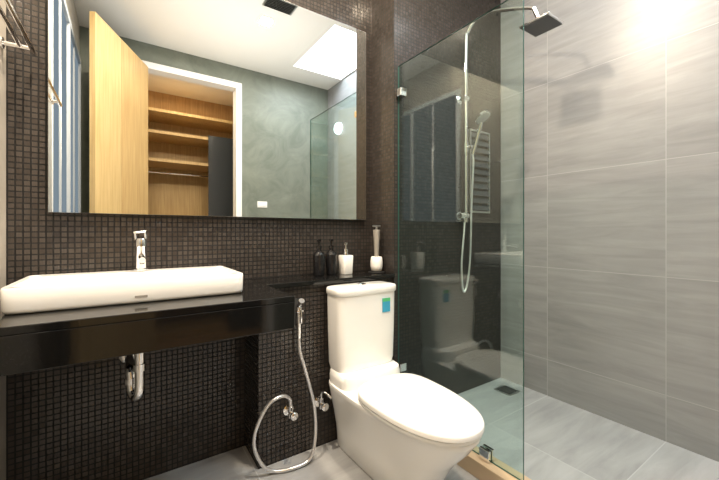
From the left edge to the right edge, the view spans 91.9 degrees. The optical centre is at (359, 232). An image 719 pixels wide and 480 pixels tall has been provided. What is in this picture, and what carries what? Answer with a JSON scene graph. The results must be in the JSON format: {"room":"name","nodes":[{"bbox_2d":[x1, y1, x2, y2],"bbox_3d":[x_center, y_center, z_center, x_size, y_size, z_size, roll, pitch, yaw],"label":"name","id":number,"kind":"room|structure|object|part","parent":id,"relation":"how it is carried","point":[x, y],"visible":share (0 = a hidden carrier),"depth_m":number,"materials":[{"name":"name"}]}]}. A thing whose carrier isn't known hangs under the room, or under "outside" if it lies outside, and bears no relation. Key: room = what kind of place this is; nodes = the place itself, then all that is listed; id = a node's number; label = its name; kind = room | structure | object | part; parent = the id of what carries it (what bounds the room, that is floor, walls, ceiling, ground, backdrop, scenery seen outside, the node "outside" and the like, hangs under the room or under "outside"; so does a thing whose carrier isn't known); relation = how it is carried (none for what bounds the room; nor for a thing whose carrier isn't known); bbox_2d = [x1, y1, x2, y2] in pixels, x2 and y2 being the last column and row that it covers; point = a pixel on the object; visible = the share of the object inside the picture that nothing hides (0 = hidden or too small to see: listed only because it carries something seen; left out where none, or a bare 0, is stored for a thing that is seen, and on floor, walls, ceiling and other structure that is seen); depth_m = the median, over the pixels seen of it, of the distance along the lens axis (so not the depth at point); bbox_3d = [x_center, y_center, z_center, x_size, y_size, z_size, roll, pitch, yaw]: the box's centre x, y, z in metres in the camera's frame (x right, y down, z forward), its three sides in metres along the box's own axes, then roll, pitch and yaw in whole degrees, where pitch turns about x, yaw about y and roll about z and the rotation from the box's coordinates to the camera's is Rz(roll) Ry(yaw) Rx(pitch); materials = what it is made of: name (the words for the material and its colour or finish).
{"room":"bathroom","nodes":[
{"label":"bathroom","id":0,"kind":"room"},
{"bbox_2d":[0,0,5,479],"bbox_3d":[-0.611,-0.436,0.156,0.120,3.000,2.580,0,0,-34],"label":"wall","id":1,"kind":"structure","parent":0,"point":[2,236],"depth_m":1.22,"materials":[{"name":"brown tile"}]},
{"bbox_2d":[0,0,36,55],"bbox_3d":[-1.056,-0.661,1.005,0.086,0.040,0.625,0,0,-34],"label":"towel rail","id":2,"kind":"object","parent":1,"relation":"attached to","point":[17,44],"visible":0.94,"depth_m":1.15,"materials":[{"name":"silver metal"}]},
{"bbox_2d":[6,0,370,479],"bbox_3d":[-0.687,-0.436,1.731,1.750,3.000,0.120,0,0,-34],"label":"wall","id":3,"kind":"structure","parent":0,"point":[91,420],"depth_m":1.45,"materials":[{"name":"tile"}]},
{"bbox_2d":[119,353,145,401],"bbox_3d":[-0.893,0.447,1.372,0.072,0.380,0.259,0,0,-39],"label":"trap","id":4,"kind":"object","parent":3,"relation":"attached to","point":[135,369],"visible":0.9,"depth_m":1.30,"materials":[{"name":"silver metal"}]},
{"bbox_2d":[0,270,394,375],"bbox_3d":[-0.447,0.294,1.482,1.628,0.120,0.559,0,0,-34],"label":"countertop","id":5,"kind":"structure","parent":3,"relation":"attached to","point":[30,342],"depth_m":1.04,"materials":[{"name":"black stone"}]},
{"bbox_2d":[0,266,242,314],"bbox_3d":[-0.829,0.196,1.310,0.675,0.075,0.385,0,0,-34],"label":"basin","id":6,"kind":"object","parent":5,"relation":"in","point":[41,293],"visible":1,"depth_m":1.17,"materials":[{"name":"white ceramic"}]},
{"bbox_2d":[133,231,147,270],"bbox_3d":[-0.877,0.075,1.400,0.052,0.165,0.143,0,0,-34],"label":"faucet","id":7,"kind":"object","parent":6,"relation":"on","point":[140,254],"visible":1,"depth_m":1.42,"materials":[{"name":"silver metal"}]},
{"bbox_2d":[313,239,324,275],"bbox_3d":[-0.218,0.135,1.881,0.066,0.196,0.069,0,0,-34],"label":"bottle","id":8,"kind":"object","parent":5,"relation":"on","point":[319,261],"visible":1,"depth_m":1.86,"materials":[{"name":"black"}]},
{"bbox_2d":[325,239,336,274],"bbox_3d":[-0.156,0.135,1.929,0.066,0.196,0.069,0,0,-34],"label":"bottle","id":9,"kind":"object","parent":5,"relation":"on","point":[331,260],"visible":1,"depth_m":1.91,"materials":[{"name":"black"}]},
{"bbox_2d":[338,242,352,274],"bbox_3d":[-0.076,0.145,1.961,0.068,0.176,0.070,0,0,-34],"label":"soap dispenser","id":10,"kind":"object","parent":5,"relation":"on","point":[345,262],"visible":1,"depth_m":1.94,"materials":[{"name":"white ceramic"}]},
{"bbox_2d":[368,225,384,272],"bbox_3d":[0.100,0.096,2.036,0.098,0.275,0.098,0,0,-34],"label":"diffuser","id":11,"kind":"object","parent":5,"relation":"on","point":[376,263],"visible":1,"depth_m":2.02,"materials":[{"name":"white ceramic"}]},
{"bbox_2d":[48,0,365,219],"bbox_3d":[-0.572,-0.646,1.722,1.455,1.140,0.028,0,0,-34],"label":"mirror","id":12,"kind":"object","parent":3,"relation":"attached to","point":[241,108],"visible":0.92,"depth_m":1.61,"materials":[{"name":"silver mirror"}]},
{"bbox_2d":[245,0,500,468],"bbox_3d":[0.248,-0.436,2.227,1.905,3.000,0.340,0,0,-34],"label":"wall","id":13,"kind":"structure","parent":0,"point":[402,31],"depth_m":2.12,"materials":[{"name":"tile"}]},
{"bbox_2d":[252,298,331,472],"bbox_3d":[-0.304,0.685,1.599,0.374,0.756,0.105,0,0,-34],"label":"bidet sprayer","id":14,"kind":"object","parent":13,"relation":"attached to","point":[292,415],"visible":0.96,"depth_m":1.61,"materials":[{"name":"silver metal"}]},
{"bbox_2d":[145,378,718,479],"bbox_3d":[0.501,1.114,0.975,2.880,0.100,2.700,0,0,-34],"label":"floor","id":15,"kind":"structure","parent":0,"point":[564,441],"depth_m":1.66,"materials":[{"name":"grey tile"}]},
{"bbox_2d":[326,281,484,479],"bbox_3d":[0.182,0.661,1.508,0.366,0.807,0.773,0,0,-34],"label":"toilet","id":16,"kind":"object","parent":15,"relation":"on","point":[393,422],"visible":1,"depth_m":1.50,"materials":[{"name":"white ceramic"}]},
{"bbox_2d":[457,446,530,479],"bbox_3d":[0.448,1.026,1.673,0.090,0.074,0.799,0,0,-34],"label":"shower curb","id":17,"kind":"object","parent":15,"relation":"on","point":[474,464],"depth_m":1.48,"materials":[{"name":"beige stone"}]},
{"bbox_2d":[396,0,523,479],"bbox_3d":[0.437,0.016,1.690,0.044,1.944,0.760,0,0,-34],"label":"glass","id":18,"kind":"object","parent":17,"relation":"on","point":[485,453],"visible":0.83,"depth_m":1.58,"materials":[{"name":"teal"}]},
{"bbox_2d":[494,385,519,395],"bbox_3d":[0.993,1.061,2.341,0.120,0.004,0.120,0,0,-34],"label":"floor drain","id":19,"kind":"object","parent":15,"relation":"on","point":[506,389],"depth_m":2.33,"materials":[{"name":"silver metal"}]},
{"bbox_2d":[456,6,563,292],"bbox_3d":[0.929,-0.484,2.108,0.372,1.735,0.614,0,0,-34],"label":"shower","id":20,"kind":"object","parent":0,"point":[485,152],"depth_m":2.25,"materials":[{"name":"silver metal"}]},
{"bbox_3d":[0.845,-0.484,2.052,0.170,1.735,0.614,0,0,-34],"label":"shower rail set","id":21,"kind":"part","parent":20,"relation":"part of","materials":[{"name":"silver metal"}]},
{"bbox_2d":[501,0,718,461],"bbox_3d":[1.742,-0.436,1.603,0.120,3.000,2.360,0,0,-34],"label":"wall","id":22,"kind":"structure","parent":0,"point":[621,211],"depth_m":1.94,"materials":[{"name":"grey tile"}]}
]}

